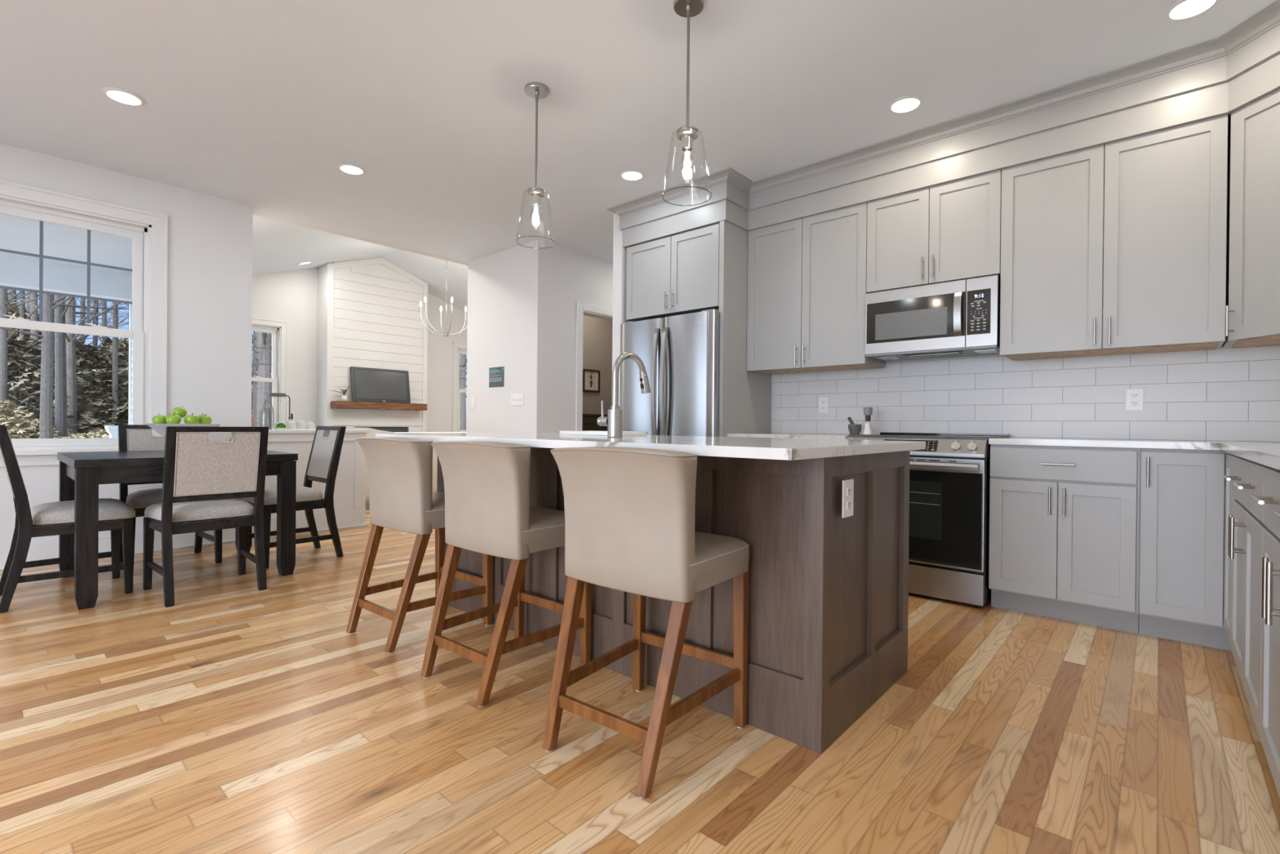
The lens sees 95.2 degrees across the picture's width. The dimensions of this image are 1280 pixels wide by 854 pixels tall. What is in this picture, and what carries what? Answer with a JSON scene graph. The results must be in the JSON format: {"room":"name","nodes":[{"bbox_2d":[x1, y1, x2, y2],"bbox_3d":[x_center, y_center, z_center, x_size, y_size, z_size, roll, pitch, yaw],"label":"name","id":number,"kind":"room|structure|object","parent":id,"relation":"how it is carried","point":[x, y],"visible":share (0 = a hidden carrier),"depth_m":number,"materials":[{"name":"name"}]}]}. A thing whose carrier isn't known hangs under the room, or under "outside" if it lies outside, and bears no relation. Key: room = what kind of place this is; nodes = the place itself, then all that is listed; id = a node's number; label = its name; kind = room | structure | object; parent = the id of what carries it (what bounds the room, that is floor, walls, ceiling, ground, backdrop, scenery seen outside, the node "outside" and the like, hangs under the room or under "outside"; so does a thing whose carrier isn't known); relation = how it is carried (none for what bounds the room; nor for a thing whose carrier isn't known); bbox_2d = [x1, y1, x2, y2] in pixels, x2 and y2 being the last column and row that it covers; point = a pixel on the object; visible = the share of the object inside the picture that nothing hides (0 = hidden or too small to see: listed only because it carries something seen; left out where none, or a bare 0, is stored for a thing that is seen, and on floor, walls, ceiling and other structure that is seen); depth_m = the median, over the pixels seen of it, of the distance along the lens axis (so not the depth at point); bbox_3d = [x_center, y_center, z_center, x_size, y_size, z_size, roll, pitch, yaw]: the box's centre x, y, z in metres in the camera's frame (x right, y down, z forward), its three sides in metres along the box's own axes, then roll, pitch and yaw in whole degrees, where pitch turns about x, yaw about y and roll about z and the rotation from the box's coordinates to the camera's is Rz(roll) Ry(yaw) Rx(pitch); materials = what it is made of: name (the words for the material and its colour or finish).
{"room":"kitchen","nodes":[
{"label":"kitchen","id":0,"kind":"room"},
{"bbox_2d":[0,256,130,301],"bbox_3d":[-9.148,-1.841,5.006,0.200,0.315,7.324,1,0,42],"label":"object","id":1,"kind":"structure","parent":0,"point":[14,272],"depth_m":7.20,"materials":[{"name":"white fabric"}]},
{"bbox_2d":[0,204,142,275],"bbox_3d":[-7.532,-2.002,3.572,4.559,0.055,7.325,1,0,42],"label":"window shade","id":2,"kind":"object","parent":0,"point":[16,233],"depth_m":6.31,"materials":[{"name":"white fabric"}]},
{"bbox_2d":[0,143,253,543],"bbox_3d":[-5.016,-0.456,2.875,0.154,2.743,5.315,1,0,42],"label":"wall","id":3,"kind":"structure","parent":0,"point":[210,238],"depth_m":4.50,"materials":[{"name":"paint"}]},
{"bbox_2d":[0,179,168,466],"bbox_3d":[-3.954,-0.664,4.026,0.200,1.839,1.113,1,0,42],"label":"window","id":4,"kind":"structure","parent":3,"relation":"attached to","point":[148,332],"depth_m":4.21,"materials":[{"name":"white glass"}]},
{"bbox_2d":[131,316,132,424],"bbox_3d":[-5.068,-0.277,6.255,4.410,3.360,0.024,1,0,42],"label":"wall","id":5,"kind":"structure","parent":0,"point":[131,317],"depth_m":7.64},
{"bbox_2d":[128,275,132,424],"bbox_3d":[-6.665,-0.296,7.732,0.120,3.360,0.140,1,0,42],"label":"trim","id":6,"kind":"structure","parent":5,"relation":"attached to","point":[130,344],"depth_m":7.65,"materials":[{"name":"white wood"}]},
{"bbox_2d":[264,440,359,516],"bbox_3d":[-2.948,0.492,5.208,0.144,0.866,0.925,1,0,42],"label":"wall","id":7,"kind":"structure","parent":0,"point":[344,491],"depth_m":5.30,"materials":[{"name":"white paint"}]},
{"bbox_2d":[267,429,369,508],"bbox_3d":[-2.938,0.390,5.215,0.230,0.732,0.950,1,0,42],"label":"trim","id":8,"kind":"structure","parent":7,"relation":"attached to","point":[274,435],"depth_m":5.43,"materials":[{"name":"white wood"}]},
{"bbox_2d":[252,267,467,431],"bbox_3d":[-4.628,-0.979,9.949,0.150,3.746,6.075,1,0,42],"label":"wall","id":9,"kind":"structure","parent":0,"point":[302,322],"depth_m":9.20,"materials":[{"name":"paint"}]},
{"bbox_2d":[251,316,288,429],"bbox_3d":[-5.800,-0.696,8.595,0.200,1.839,1.113,1,0,42],"label":"window","id":10,"kind":"structure","parent":9,"relation":"in","point":[279,380],"depth_m":8.89,"materials":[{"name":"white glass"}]},
{"bbox_2d":[452,342,466,431],"bbox_3d":[-3.224,-0.683,11.496,0.200,1.839,1.113,1,0,42],"label":"window","id":11,"kind":"structure","parent":9,"relation":"in","point":[462,347],"depth_m":11.11,"materials":[{"name":"white wood"}]},
{"bbox_2d":[252,214,467,313],"bbox_3d":[-3.012,-2.343,8.520,4.440,1.119,6.055,1,0,42],"label":"ceiling","id":12,"kind":"structure","parent":0,"point":[277,246],"depth_m":8.27,"materials":[{"name":"paint"}]},
{"bbox_2d":[419,260,466,336],"bbox_3d":[-2.727,-2.023,8.242,0.717,1.489,0.741,1,0,42],"label":"chandelier","id":13,"kind":"object","parent":12,"relation":"hanging from","point":[446,334],"visible":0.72,"depth_m":8.24,"materials":[{"name":"silver metal"}]},
{"bbox_2d":[316,257,427,431],"bbox_3d":[-4.423,-0.949,9.763,0.400,3.692,1.650,1,0,42],"label":"wall","id":14,"kind":"structure","parent":0,"point":[369,316],"depth_m":9.51,"materials":[{"name":"white wood"}]},
{"bbox_2d":[330,400,426,410],"bbox_3d":[-4.220,-0.342,9.541,0.227,0.113,1.480,1,0,42],"label":"mantel shelf","id":15,"kind":"object","parent":14,"relation":"attached to","point":[334,404],"visible":1,"depth_m":9.39,"materials":[{"name":"brown wood"}]},
{"bbox_2d":[350,366,410,403],"bbox_3d":[-4.237,-0.678,9.577,0.125,0.553,0.950,1,0,42],"label":"television","id":16,"kind":"object","parent":15,"relation":"on","point":[367,384],"visible":0.97,"depth_m":9.54,"materials":[{"name":"black plastic"}]},
{"bbox_2d":[253,210,612,414],"bbox_3d":[-1.405,-0.940,7.087,0.130,3.746,6.075,1,0,42],"label":"wall","id":17,"kind":"structure","parent":0,"point":[597,332],"depth_m":7.86,"materials":[{"name":"white paint"}]},
{"bbox_2d":[0,507,368,569],"bbox_3d":[-4.599,0.834,3.225,0.030,0.168,6.120,1,0,42],"label":"baseboard","id":18,"kind":"structure","parent":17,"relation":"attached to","point":[46,548],"depth_m":4.47,"materials":[{"name":"white wood"}]},
{"bbox_2d":[582,368,599,392],"bbox_3d":[-0.650,-0.617,7.827,0.021,0.298,0.307,1,0,42],"label":"framed picture","id":19,"kind":"object","parent":17,"relation":"attached to","point":[591,378],"visible":0.99,"depth_m":7.83,"materials":[{"name":"paper"}]},
{"bbox_2d":[584,370,598,390],"bbox_3d":[-0.655,-0.617,7.831,0.006,0.258,0.267,1,0,42],"label":"print","id":20,"kind":"object","parent":19,"relation":"attached to","point":[591,377],"depth_m":7.83,"materials":[{"name":"paper"}]},
{"bbox_2d":[582,413,607,431],"bbox_3d":[-0.939,0.380,7.506,0.035,1.110,2.620,1,0,42],"label":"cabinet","id":21,"kind":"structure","parent":17,"relation":"attached to","point":[589,423],"depth_m":7.83,"materials":[{"name":"brown wood"}]},
{"bbox_2d":[466,240,613,432],"bbox_3d":[-0.504,-0.431,7.103,1.226,2.743,2.850,1,0,42],"label":"wall partition","id":22,"kind":"structure","parent":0,"point":[522,300],"depth_m":5.91,"materials":[{"name":"paint"}]},
{"bbox_2d":[488,366,504,387],"bbox_3d":[-1.490,-0.518,6.069,0.260,0.206,0.005,1,0,42],"label":"wall sign","id":23,"kind":"object","parent":22,"relation":"attached to","point":[495,374],"visible":1,"depth_m":6.06,"materials":[{"name":"stone"}]},
{"bbox_2d":[511,393,524,405],"bbox_3d":[-1.211,-0.272,5.813,0.201,0.118,0.017,1,0,42],"label":"light switch","id":24,"kind":"object","parent":22,"relation":"attached to","point":[517,399],"visible":1,"depth_m":5.81,"materials":[{"name":"white plastic"}]},
{"bbox_2d":[575,301,613,431],"bbox_3d":[-0.385,-0.172,6.394,0.138,2.232,0.946,1,0,42],"label":"door frame","id":25,"kind":"structure","parent":22,"relation":"in","point":[582,308],"depth_m":6.03,"materials":[{"name":"white wood"}]},
{"bbox_2d":[0,0,1277,262],"bbox_3d":[-0.617,-1.849,2.830,6.706,0.120,11.100,1,0,42],"label":"ceiling","id":26,"kind":"structure","parent":0,"point":[259,104],"depth_m":3.06,"materials":[{"name":"paint"}]},
{"bbox_2d":[102,87,145,106],"bbox_3d":[-2.825,-1.805,3.203,0.177,0.008,0.177,1,0,42],"label":"recessed light","id":27,"kind":"object","parent":26,"relation":"in","point":[120,95],"visible":1,"depth_m":3.19,"materials":[{"name":"white plastic"}]},
{"bbox_2d":[337,163,365,174],"bbox_3d":[-2.017,-1.801,4.092,0.177,0.008,0.177,1,0,42],"label":"recessed light","id":28,"kind":"object","parent":26,"relation":"in","point":[352,169],"visible":1,"depth_m":4.08,"materials":[{"name":"white plastic"}]},
{"bbox_2d":[515,81,555,248],"bbox_3d":[-0.549,-1.382,3.096,0.210,0.814,0.210,1,0,42],"label":"pendant light","id":29,"kind":"object","parent":26,"relation":"hanging from","point":[535,90],"visible":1,"depth_m":3.09,"materials":[{"name":"silver metal"}]},
{"bbox_2d":[619,169,644,180],"bbox_3d":[-0.056,-1.784,4.149,0.177,0.008,0.177,1,0,42],"label":"recessed light","id":30,"kind":"object","parent":26,"relation":"in","point":[628,175],"visible":1,"depth_m":4.14,"materials":[{"name":"white plastic"}]},
{"bbox_2d":[662,0,711,204],"bbox_3d":[0.201,-1.373,2.456,0.210,0.814,0.210,1,0,42],"label":"pendant light","id":31,"kind":"object","parent":26,"relation":"hanging from","point":[686,134],"visible":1,"depth_m":2.45,"materials":[{"name":"silver metal"}]},
{"bbox_2d":[681,135,693,151],"bbox_3d":[0.199,-1.190,2.457,0.047,0.050,0.047,1,0,42],"label":"socket","id":32,"kind":"object","parent":31,"relation":"attached to","point":[686,140],"depth_m":2.44,"materials":[{"name":"silver metal"}]},
{"bbox_2d":[888,95,923,113],"bbox_3d":[1.456,-1.767,3.209,0.177,0.008,0.177,1,0,42],"label":"recessed light","id":33,"kind":"object","parent":26,"relation":"in","point":[906,104],"visible":1,"depth_m":3.20,"materials":[{"name":"white"}]},
{"bbox_2d":[1164,0,1220,21],"bbox_3d":[2.308,-1.757,2.445,0.177,0.008,0.177,1,0,42],"label":"recessed light","id":34,"kind":"object","parent":26,"relation":"in","point":[1181,10],"visible":1,"depth_m":2.46,"materials":[{"name":"white plastic"}]},
{"bbox_2d":[0,498,1279,853],"bbox_3d":[-2.292,0.934,4.405,10.993,0.001,11.050,1,0,42],"label":"floor","id":35,"kind":"structure","parent":0,"point":[233,717],"depth_m":1.77,"materials":[{"name":"brown wood"}]},
{"bbox_2d":[0,424,135,613],"bbox_3d":[-3.201,0.460,3.261,0.501,0.940,0.543,1,0,42],"label":"dining chair","id":36,"kind":"object","parent":35,"relation":"on","point":[51,518],"visible":0.98,"depth_m":3.11,"materials":[{"name":"wood"}]},
{"bbox_2d":[118,424,222,572],"bbox_3d":[-3.216,0.457,3.991,0.543,0.940,0.501,1,0,42],"label":"dining chair","id":37,"kind":"object","parent":35,"relation":"on","point":[128,439],"visible":0.36,"depth_m":3.99,"materials":[{"name":"wood"}]},
{"bbox_2d":[57,449,297,609],"bbox_3d":[-2.893,0.547,3.670,1.000,0.768,1.026,1,0,42],"label":"dining table","id":38,"kind":"object","parent":35,"relation":"on","point":[81,474],"visible":0.81,"depth_m":3.18,"materials":[{"name":"black wood"}]},
{"bbox_2d":[146,423,220,436],"bbox_3d":[-2.879,0.071,3.687,0.324,0.184,0.324,1,0,42],"label":"fruit bowl","id":39,"kind":"object","parent":38,"relation":"on","point":[159,428],"visible":0.36,"depth_m":3.57,"materials":[{"name":"ceramic"}]},
{"bbox_2d":[165,413,181,423],"bbox_3d":[-2.874,-0.049,3.604,0.074,0.076,0.074,0,0,-22],"label":"apple","id":40,"kind":"object","parent":39,"relation":"in","point":[171,419],"visible":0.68,"depth_m":3.58,"materials":[{"name":"green plant"}]},
{"bbox_2d":[184,413,199,423],"bbox_3d":[-2.812,-0.051,3.670,0.074,0.076,0.074,0,0,-17],"label":"apple","id":41,"kind":"object","parent":39,"relation":"in","point":[189,419],"visible":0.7,"depth_m":3.65,"materials":[{"name":"green plant"}]},
{"bbox_2d":[142,426,268,607],"bbox_3d":[-2.496,0.466,3.376,0.543,0.940,0.501,1,0,42],"label":"dining chair","id":42,"kind":"object","parent":35,"relation":"on","point":[205,483],"visible":1,"depth_m":3.25,"materials":[{"name":"black wood"}]},
{"bbox_2d":[242,426,346,568],"bbox_3d":[-2.481,0.463,4.185,0.501,0.940,0.543,1,0,42],"label":"dining chair","id":43,"kind":"object","parent":35,"relation":"on","point":[326,446],"visible":0.84,"depth_m":4.18,"materials":[{"name":"wood"}]},
{"bbox_2d":[346,426,466,499],"bbox_3d":[-2.912,0.461,7.198,0.935,0.915,1.900,1,0,42],"label":"sofa","id":44,"kind":"object","parent":35,"relation":"on","point":[372,433],"visible":0.05,"depth_m":6.75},
{"bbox_2d":[346,436,493,653],"bbox_3d":[-1.038,0.499,2.768,0.488,0.904,0.516,1,0,39],"label":"counter stool","id":45,"kind":"object","parent":35,"relation":"on","point":[402,498],"visible":0.88,"depth_m":2.60,"materials":[{"name":"fabric"}]},
{"bbox_2d":[420,440,591,706],"bbox_3d":[-0.524,0.505,2.312,0.488,0.904,0.516,1,0,39],"label":"counter stool","id":46,"kind":"object","parent":35,"relation":"on","point":[488,510],"visible":0.92,"depth_m":2.16,"materials":[{"name":"leather"}]},
{"bbox_2d":[542,446,749,798],"bbox_3d":[0.021,0.511,1.827,0.488,0.904,0.516,1,0,38],"label":"counter stool","id":47,"kind":"object","parent":35,"relation":"on","point":[629,512],"visible":1,"depth_m":1.69,"materials":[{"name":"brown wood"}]},
{"bbox_2d":[619,308,719,436],"bbox_3d":[0.399,0.057,4.685,0.916,1.800,0.823,1,0,42],"label":"refrigerator","id":48,"kind":"object","parent":35,"relation":"on","point":[679,354],"visible":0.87,"depth_m":4.35,"materials":[{"name":"silver metal"}]},
{"bbox_2d":[436,447,910,753],"bbox_3d":[-0.002,0.518,2.783,2.209,0.883,0.852,1,0,42],"label":"kitchen island","id":49,"kind":"object","parent":35,"relation":"on","point":[828,592],"visible":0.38,"depth_m":1.95,"materials":[{"name":"brown wood"}]},
{"bbox_2d":[375,432,925,460],"bbox_3d":[-0.118,0.061,2.669,2.340,0.031,1.130,1,0,42],"label":"island countertop","id":50,"kind":"structure","parent":49,"relation":"on","point":[766,448],"depth_m":1.99,"materials":[{"name":"stone"}]},
{"bbox_2d":[559,431,647,435],"bbox_3d":[-0.202,0.033,3.142,0.445,0.020,0.230,1,0,42],"label":"sink","id":51,"kind":"object","parent":50,"relation":"on","point":[577,433],"visible":0.7,"depth_m":3.04,"materials":[{"name":"ceramic"}]},
{"bbox_2d":[596,351,650,437],"bbox_3d":[-0.070,-0.146,2.667,0.138,0.383,0.262,1,0,42],"label":"kitchen faucet","id":52,"kind":"object","parent":50,"relation":"on","point":[614,420],"visible":1,"depth_m":2.56,"materials":[{"name":"silver metal"}]},
{"bbox_2d":[841,478,853,518],"bbox_3d":[0.661,0.226,1.856,0.009,0.118,0.080,1,0,42],"label":"outlet","id":53,"kind":"object","parent":49,"relation":"attached to","point":[847,500],"visible":1,"depth_m":1.85,"materials":[{"name":"white plastic"}]},
{"bbox_2d":[622,220,771,436],"bbox_3d":[0.442,-0.259,4.750,0.996,2.431,0.734,1,0,42],"label":"refrigerator surround","id":54,"kind":"object","parent":35,"relation":"on","point":[705,268],"visible":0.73,"depth_m":4.37,"materials":[{"name":"grey wood"}]},
{"bbox_2d":[845,431,1009,607],"bbox_3d":[1.748,0.506,3.585,0.766,0.934,0.714,1,0,42],"label":"range","id":55,"kind":"object","parent":35,"relation":"on","point":[948,535],"visible":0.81,"depth_m":3.22,"materials":[{"name":"silver metal"}]},
{"bbox_2d":[853,431,1009,438],"bbox_3d":[1.790,0.049,3.626,0.766,0.020,0.600,1,0,42],"label":"cooktop","id":56,"kind":"object","parent":55,"relation":"in","point":[882,433],"depth_m":3.59,"materials":[{"name":"black glass"}]},
{"bbox_2d":[988,444,1140,633],"bbox_3d":[2.289,0.537,3.145,0.612,0.883,0.656,1,0,42],"label":"base cabinet","id":57,"kind":"object","parent":35,"relation":"on","point":[1064,521],"visible":0.98,"depth_m":2.91,"materials":[{"name":"grey wood"}]},
{"bbox_2d":[1138,448,1236,650],"bbox_3d":[2.755,0.544,2.524,0.906,0.883,0.966,1,0,42],"label":"base cabinet","id":58,"kind":"object","parent":35,"relation":"on","point":[1185,580],"visible":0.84,"depth_m":2.63,"materials":[{"name":"grey wood"}]},
{"bbox_2d":[988,437,1279,470],"bbox_3d":[1.937,0.081,2.060,1.523,0.031,2.754,1,0,42],"label":"countertop","id":59,"kind":"structure","parent":58,"relation":"on","point":[1265,453],"depth_m":2.65,"materials":[{"name":"stone"}]},
{"bbox_2d":[1222,456,1271,737],"bbox_3d":[2.232,0.542,1.752,0.664,0.883,0.875,1,0,42],"label":"base cabinet","id":60,"kind":"object","parent":35,"relation":"on","point":[1246,526],"visible":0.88,"depth_m":1.90,"materials":[{"name":"grey wood"}]},
{"bbox_2d":[1250,466,1279,798],"bbox_3d":[1.649,0.539,1.096,0.664,0.883,0.873,1,0,42],"label":"base cabinet","id":61,"kind":"object","parent":35,"relation":"on","point":[1270,607],"visible":0.97,"depth_m":1.48,"materials":[{"name":"grey wood"}]},
{"bbox_3d":[-4.012,0.900,8.107,1.650,0.012,3.000,1,0,42],"label":"area rug","id":62,"kind":"object","parent":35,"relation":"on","visible":0},
{"bbox_2d":[274,420,315,429],"bbox_3d":[-4.665,0.397,8.053,0.703,0.981,0.620,1,0,42],"label":"armchair","id":63,"kind":"object","parent":62,"relation":"on","point":[290,424],"visible":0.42,"depth_m":8.22,"materials":[{"name":"fabric"}]},
{"bbox_3d":[1.153,0.524,4.154,0.867,0.883,0.655,1,0,42],"label":"base cabinet","id":64,"kind":"object","parent":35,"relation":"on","visible":0},
{"bbox_2d":[727,432,848,439],"bbox_3d":[1.164,0.067,4.160,0.870,0.031,0.640,1,0,42],"label":"countertop","id":65,"kind":"structure","parent":64,"relation":"on","point":[815,436],"depth_m":3.93,"materials":[{"name":"stone"}]},
{"bbox_2d":[848,424,861,434],"bbox_3d":[1.474,0.018,4.014,0.087,0.072,0.087,1,0,42],"label":"mortar","id":66,"kind":"object","parent":65,"relation":"on","point":[853,428],"visible":0.85,"depth_m":3.98,"materials":[{"name":"stone"}]},
{"bbox_2d":[862,407,872,434],"bbox_3d":[1.545,-0.039,3.965,0.065,0.188,0.065,1,0,42],"label":"pepper mill","id":67,"kind":"object","parent":65,"relation":"on","point":[868,411],"visible":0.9,"depth_m":3.94,"materials":[{"name":"ceramic"}]},
{"bbox_2d":[611,213,675,405],"bbox_3d":[0.766,-0.416,5.962,0.130,2.743,2.870,1,0,42],"label":"wall","id":68,"kind":"structure","parent":0,"point":[617,233],"depth_m":4.90,"materials":[{"name":"paint"}]},
{"bbox_2d":[606,0,1279,247],"bbox_3d":[1.337,-1.619,3.659,3.931,0.310,0.424,1,0,42],"label":"crown molding","id":69,"kind":"structure","parent":68,"relation":"attached to","point":[1224,74],"depth_m":3.26,"materials":[{"name":"grey wood"}]},
{"bbox_2d":[677,114,1230,234],"bbox_3d":[1.970,-0.398,3.967,4.321,2.743,0.120,1,0,42],"label":"wall","id":70,"kind":"structure","parent":0,"point":[1228,114],"depth_m":5.09,"materials":[{"name":"paint"}]},
{"bbox_2d":[746,202,885,374],"bbox_3d":[1.253,-0.955,4.231,0.892,1.078,0.418,1,0,42],"label":"upper cabinet","id":71,"kind":"object","parent":70,"relation":"attached to","point":[807,276],"visible":0.98,"depth_m":4.07,"materials":[{"name":"beige wood"}]},
{"bbox_2d":[866,169,1001,293],"bbox_3d":[1.870,-1.179,3.683,0.754,0.615,0.418,1,0,42],"label":"upper cabinet","id":72,"kind":"object","parent":70,"relation":"attached to","point":[949,231],"visible":0.94,"depth_m":3.52,"materials":[{"name":"beige wood"}]},
{"bbox_2d":[864,275,1000,361],"bbox_3d":[1.856,-0.654,3.679,0.746,0.413,0.441,1,0,42],"label":"microwave","id":73,"kind":"object","parent":72,"relation":"attached to","point":[960,317],"visible":1,"depth_m":3.53,"materials":[{"name":"silver metal"}]},
{"bbox_2d":[771,345,1279,441],"bbox_3d":[2.244,-0.373,3.637,3.173,0.900,0.009,1,0,42],"label":"backsplash","id":74,"kind":"structure","parent":70,"relation":"attached to","point":[1221,393],"depth_m":3.45,"materials":[{"name":"tile"}]},
{"bbox_2d":[818,396,828,413],"bbox_3d":[1.379,-0.165,4.393,0.074,0.118,0.009,1,0,42],"label":"outlet","id":75,"kind":"object","parent":74,"relation":"attached to","point":[823,402],"visible":1,"depth_m":4.39,"materials":[{"name":"white plastic"}]},
{"bbox_2d":[1125,388,1143,410],"bbox_3d":[2.713,-0.150,3.208,0.074,0.118,0.009,1,0,42],"label":"outlet","id":76,"kind":"object","parent":74,"relation":"attached to","point":[1134,397],"visible":1,"depth_m":3.21,"materials":[{"name":"white plastic"}]},
{"bbox_2d":[1000,114,1228,360],"bbox_3d":[2.489,-0.940,3.132,0.907,1.078,0.418,1,0,42],"label":"upper cabinet","id":77,"kind":"object","parent":70,"relation":"attached to","point":[1119,247],"visible":0.98,"depth_m":2.97,"materials":[{"name":"beige wood"}]},
{"bbox_2d":[1222,88,1279,348],"bbox_3d":[2.976,-0.934,2.538,0.620,1.078,0.661,1,0,42],"label":"upper cabinet","id":78,"kind":"object","parent":70,"relation":"attached to","point":[1252,308],"visible":0.98,"depth_m":2.60,"materials":[{"name":"beige wood"}]},
{"bbox_3d":[-27.349,1.396,30.970,98.000,0.450,130.000,1,0,42],"label":"ground","id":79,"kind":"structure","parent":0,"visible":0},
{"bbox_2d":[0,399,35,438],"bbox_3d":[-16.330,0.412,14.806,2.749,2.216,2.664,1,0,15],"label":"shrub","id":80,"kind":"object","parent":79,"relation":"on","point":[4,407],"visible":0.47,"depth_m":14.87,"materials":[{"name":"green plant"}]},
{"bbox_2d":[0,285,39,421],"bbox_3d":[-17.019,-6.628,15.936,6.641,15.885,6.036,1,0,42],"label":"bare tree","id":81,"kind":"object","parent":79,"relation":"on","point":[4,302],"visible":0.09,"depth_m":16.17,"materials":[{"name":"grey plant"}]},
{"bbox_2d":[0,408,39,437],"bbox_3d":[-16.789,0.489,15.616,2.712,2.030,2.814,1,0,13],"label":"shrub","id":82,"kind":"object","parent":79,"relation":"on","point":[28,416],"visible":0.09,"depth_m":15.77,"materials":[{"name":"green plant"}]},
{"bbox_2d":[8,290,39,409],"bbox_3d":[-20.309,-7.852,18.725,5.909,18.256,5.301,1,0,42],"label":"bare tree","id":83,"kind":"object","parent":79,"relation":"on","point":[22,308],"visible":0.02,"depth_m":18.53,"materials":[{"name":"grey plant"}]},
{"bbox_2d":[7,295,39,426],"bbox_3d":[-22.426,-1.550,20.144,5.303,5.940,5.590,0,0,-34],"label":"evergreen tree","id":84,"kind":"object","parent":79,"relation":"on","point":[16,308],"visible":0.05,"depth_m":20.18,"materials":[{"name":"green plant"}]},
{"bbox_2d":[7,310,54,418],"bbox_3d":[-21.803,-1.413,20.823,4.370,5.589,4.539,1,0,24],"label":"evergreen tree","id":85,"kind":"object","parent":79,"relation":"on","point":[27,313],"visible":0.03,"depth_m":20.35,"materials":[{"name":"green plant"}]},
{"bbox_2d":[8,417,63,438],"bbox_3d":[-15.935,0.652,15.311,2.742,1.778,2.712,1,0,42],"label":"shrub","id":86,"kind":"object","parent":79,"relation":"on","point":[24,423],"visible":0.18,"depth_m":15.11,"materials":[{"name":"green plant"}]},
{"bbox_2d":[8,293,73,438],"bbox_3d":[-15.508,-6.299,16.547,6.126,15.249,5.528,0,0,-33],"label":"bare tree","id":87,"kind":"object","parent":79,"relation":"on","point":[60,384],"visible":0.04,"depth_m":15.58,"materials":[{"name":"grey plant"}]},
{"bbox_2d":[7,334,106,437],"bbox_3d":[-18.985,-0.561,17.873,5.289,4.461,5.480,0,0,-39],"label":"evergreen tree","id":88,"kind":"object","parent":79,"relation":"on","point":[31,366],"visible":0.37,"depth_m":17.65,"materials":[{"name":"green plant"}]},
{"bbox_2d":[7,337,109,428],"bbox_3d":[-21.153,-0.910,21.281,4.379,4.846,4.354,0,0,-33],"label":"evergreen tree","id":89,"kind":"object","parent":79,"relation":"on","point":[78,344],"visible":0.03,"depth_m":21.37,"materials":[{"name":"green plant"}]},
{"bbox_2d":[0,293,128,438],"bbox_3d":[-13.970,-6.529,13.789,4.414,15.755,5.492,1,0,42],"label":"bare tree","id":90,"kind":"object","parent":79,"relation":"on","point":[46,387],"visible":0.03,"depth_m":13.98,"materials":[{"name":"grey plant"}]},
{"bbox_2d":[7,289,128,434],"bbox_3d":[-17.023,-6.582,18.534,5.630,15.775,5.509,1,0,9],"label":"bare tree","id":91,"kind":"object","parent":79,"relation":"on","point":[71,375],"visible":0.11,"depth_m":17.89,"materials":[{"name":"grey plant"}]},
{"bbox_2d":[25,297,128,368],"bbox_3d":[-20.537,-7.473,21.250,6.832,17.476,7.225,1,0,-1],"label":"bare tree","id":92,"kind":"object","parent":79,"relation":"on","point":[95,340],"visible":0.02,"depth_m":21.99,"materials":[{"name":"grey plant"}]},
{"bbox_2d":[28,291,128,436],"bbox_3d":[-19.786,-7.885,18.831,7.239,18.329,6.374,1,0,42],"label":"bare tree","id":93,"kind":"object","parent":79,"relation":"on","point":[34,317],"visible":0.04,"depth_m":18.68,"materials":[{"name":"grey plant"}]},
{"bbox_2d":[53,368,128,433],"bbox_3d":[-18.268,-0.207,20.180,4.715,3.568,5.154,1,0,7],"label":"evergreen tree","id":94,"kind":"object","parent":79,"relation":"on","point":[99,392],"visible":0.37,"depth_m":19.56,"materials":[{"name":"green plant"}]},
{"bbox_2d":[75,343,128,428],"bbox_3d":[-20.336,-0.814,22.284,4.961,4.658,4.802,1,0,36],"label":"evergreen tree","id":95,"kind":"object","parent":79,"relation":"on","point":[106,356],"visible":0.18,"depth_m":21.81,"materials":[{"name":"green plant"}]},
{"bbox_2d":[75,297,128,346],"bbox_3d":[-25.294,-8.031,26.531,7.103,18.470,5.251,1,0,42],"label":"bare tree","id":96,"kind":"object","parent":79,"relation":"on","point":[82,300],"visible":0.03,"depth_m":26.15,"materials":[{"name":"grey plant"}]},
{"bbox_2d":[111,302,128,425],"bbox_3d":[-16.314,-7.551,19.393,6.001,17.720,5.523,1,0,13],"label":"bare tree","id":97,"kind":"object","parent":79,"relation":"on","point":[115,312],"visible":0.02,"depth_m":19.42,"materials":[{"name":"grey plant"}]},
{"bbox_2d":[251,328,271,429],"bbox_3d":[-11.921,-5.653,17.924,5.710,14.014,5.696,1,0,30],"label":"bare tree","id":98,"kind":"object","parent":79,"relation":"on","point":[264,412],"visible":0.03,"depth_m":18.18,"materials":[{"name":"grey plant"}]},
{"bbox_2d":[251,327,271,426],"bbox_3d":[-14.838,-5.682,22.575,5.137,13.985,5.396,0,0,-32],"label":"bare tree","id":99,"kind":"object","parent":79,"relation":"on","point":[255,383],"visible":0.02,"depth_m":22.41,"materials":[{"name":"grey plant"}]},
{"bbox_2d":[459,353,466,430],"bbox_3d":[-9.677,-5.023,30.168,4.819,12.709,4.767,1,0,10],"label":"bare tree","id":100,"kind":"object","parent":79,"relation":"on","point":[463,357],"visible":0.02,"depth_m":30.15,"materials":[{"name":"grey plant"}]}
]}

